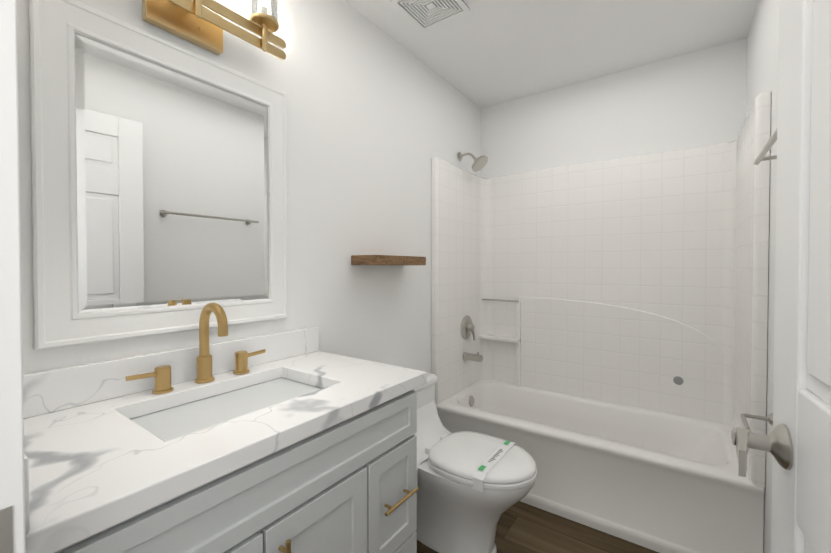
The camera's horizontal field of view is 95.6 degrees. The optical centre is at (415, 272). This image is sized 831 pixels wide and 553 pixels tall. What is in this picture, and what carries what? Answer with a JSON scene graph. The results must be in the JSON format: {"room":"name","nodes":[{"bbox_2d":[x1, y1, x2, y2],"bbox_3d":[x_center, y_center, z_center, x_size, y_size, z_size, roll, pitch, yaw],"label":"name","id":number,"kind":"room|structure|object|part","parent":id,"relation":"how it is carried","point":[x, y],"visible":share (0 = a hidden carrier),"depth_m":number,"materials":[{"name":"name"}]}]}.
{"room":"bathroom","nodes":[
{"label":"bathroom","id":0,"kind":"room"},
{"bbox_2d":[17,0,480,373],"bbox_3d":[-0.287,-0.010,1.865,0.120,2.440,2.785,1,1,35],"label":"wall","id":1,"kind":"structure","parent":0,"point":[378,119],"depth_m":1.70,"materials":[{"name":"white paint"}]},
{"bbox_2d":[29,0,287,349],"bbox_3d":[-0.695,-0.251,1.160,0.021,0.855,0.690,1,1,35],"label":"mirror","id":2,"kind":"object","parent":1,"relation":"attached to","point":[159,182],"visible":0.96,"depth_m":1.06,"materials":[{"name":"white mirror"}]},
{"bbox_3d":[-0.693,-0.251,1.159,0.003,0.701,0.536,1,1,35],"label":"glass","id":3,"kind":"part","parent":2,"relation":"part of","materials":[{"name":"white"}]},
{"bbox_2d":[142,0,285,59],"bbox_3d":[-0.651,-0.878,1.108,0.140,0.330,0.610,1,1,35],"label":"sconce","id":4,"kind":"object","parent":1,"relation":"attached to","point":[196,22],"visible":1,"depth_m":1.17,"materials":[{"name":"gold metal"}]},
{"bbox_3d":[-0.632,-0.943,1.093,0.086,0.200,0.512,1,1,35],"label":"glass","id":5,"kind":"part","parent":4,"relation":"part of","materials":[{"name":"clear glass"}]},
{"bbox_2d":[351,255,425,264],"bbox_3d":[-0.121,-0.060,1.863,0.148,0.045,0.405,1,1,35],"label":"wall shelf","id":6,"kind":"object","parent":1,"relation":"attached to","point":[381,260],"visible":1,"depth_m":1.73,"materials":[{"name":"brown wood"}]},
{"bbox_2d":[417,501,658,552],"bbox_3d":[0.018,1.256,0.896,1.760,0.060,4.045,1,1,35],"label":"floor","id":7,"kind":"structure","parent":0,"point":[522,527],"depth_m":1.73,"materials":[{"name":"brown wood"}]},
{"bbox_2d":[23,302,426,552],"bbox_3d":[-0.455,0.656,1.025,0.588,1.134,0.957,1,1,35],"label":"bathroom vanity","id":8,"kind":"object","parent":7,"relation":"on","point":[295,441],"visible":0.98,"depth_m":0.89,"materials":[{"name":"painted wood"},{"name":"quartz"},{"name":"brushed brass"}]},
{"bbox_2d":[126,302,265,393],"bbox_3d":[-0.606,0.209,1.123,0.150,0.244,0.401,1,1,35],"label":"faucet","id":9,"kind":"object","parent":8,"relation":"on","point":[207,364],"depth_m":1.14,"materials":[{"name":"gold metal"}]},
{"bbox_2d":[414,373,536,552],"bbox_3d":[0.159,0.878,1.719,0.777,0.670,0.440,1,1,35],"label":"toilet","id":10,"kind":"object","parent":7,"relation":"on","point":[472,487],"visible":0.79,"depth_m":1.57,"materials":[{"name":"white ceramic"}]},
{"bbox_3d":[0.284,0.796,1.629,0.470,0.051,0.380,1,1,35],"label":"seat","id":11,"kind":"part","parent":10,"relation":"part of","materials":[{"name":"white plastic"}]},
{"bbox_2d":[431,91,770,552],"bbox_3d":[0.915,0.193,2.147,1.516,2.025,0.697,1,1,35],"label":"shower","id":12,"kind":"object","parent":7,"relation":"on","point":[599,342],"visible":0.96,"depth_m":2.18,"materials":[{"name":"tile"}]},
{"bbox_2d":[436,380,764,552],"bbox_3d":[0.915,1.005,2.159,1.516,0.401,0.697,1,1,35],"label":"tub","id":13,"kind":"object","parent":12,"relation":"in","point":[658,480],"depth_m":1.83,"materials":[{"name":"white ceramic"}]},
{"bbox_2d":[345,0,757,107],"bbox_3d":[0.382,-1.252,1.372,1.760,0.060,2.785,1,1,35],"label":"ceiling","id":14,"kind":"structure","parent":0,"point":[483,53],"depth_m":1.97,"materials":[{"name":"white paint"}]},
{"bbox_2d":[391,0,469,31],"bbox_3d":[0.070,-1.220,1.719,0.260,0.014,0.260,1,1,35],"label":"ceiling vent","id":15,"kind":"object","parent":14,"relation":"in","point":[423,15],"visible":0.98,"depth_m":1.75,"materials":[{"name":"white paint"}]},
{"bbox_2d":[481,38,746,177],"bbox_3d":[1.152,-0.019,2.478,1.520,2.440,0.120,1,1,35],"label":"wall","id":16,"kind":"structure","parent":0,"point":[694,99],"depth_m":2.30,"materials":[{"name":"white paint"}]},
{"bbox_2d":[746,0,778,552],"bbox_3d":[1.051,0.005,0.917,0.120,2.440,2.785,1,1,35],"label":"wall","id":17,"kind":"structure","parent":0,"point":[762,53],"depth_m":1.42,"materials":[{"name":"white paint"}]},
{"bbox_2d":[740,413,772,429],"bbox_3d":[1.183,0.519,1.296,0.090,0.044,0.182,1,1,35],"label":"paper holder","id":18,"kind":"object","parent":17,"relation":"attached to","point":[769,418],"visible":0.79,"depth_m":1.33,"materials":[{"name":"silver metal"}]},
{"bbox_2d":[754,128,776,164],"bbox_3d":[0.960,-0.361,0.955,0.076,0.044,0.670,1,1,35],"label":"towel rail","id":19,"kind":"object","parent":17,"relation":"attached to","point":[761,156],"visible":0.17,"depth_m":1.11,"materials":[{"name":"silver metal"}]},
{"bbox_3d":[-0.129,-1.043,0.107,0.847,0.320,0.115,1,1,35],"label":"wall","id":20,"kind":"structure","parent":0,"visible":0},
{"bbox_2d":[0,0,25,552],"bbox_3d":[-0.141,0.155,0.141,0.921,2.165,0.130,1,1,35],"label":"door frame","id":21,"kind":"structure","parent":20,"relation":"attached to","point":[12,487],"depth_m":0.40,"materials":[{"name":"white paint"}]},
{"bbox_2d":[0,506,12,552],"bbox_3d":[-0.437,0.278,0.389,0.002,0.060,0.028,1,1,35],"label":"strike plate","id":22,"kind":"object","parent":21,"relation":"attached to","point":[6,537],"visible":1,"depth_m":0.40,"materials":[{"name":"silver metal"}]},
{"bbox_2d":[771,0,830,552],"bbox_3d":[0.432,0.186,0.298,0.035,2.079,0.808,1,1,31],"label":"door","id":23,"kind":"structure","parent":20,"relation":"in","point":[801,507],"depth_m":0.55,"materials":[{"name":"white paint"}]},
{"bbox_2d":[731,424,792,476],"bbox_3d":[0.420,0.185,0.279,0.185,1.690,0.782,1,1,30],"label":"door handle","id":24,"kind":"object","parent":23,"relation":"attached to","point":[776,443],"depth_m":0.59,"materials":[{"name":"silver metal"}]}
]}

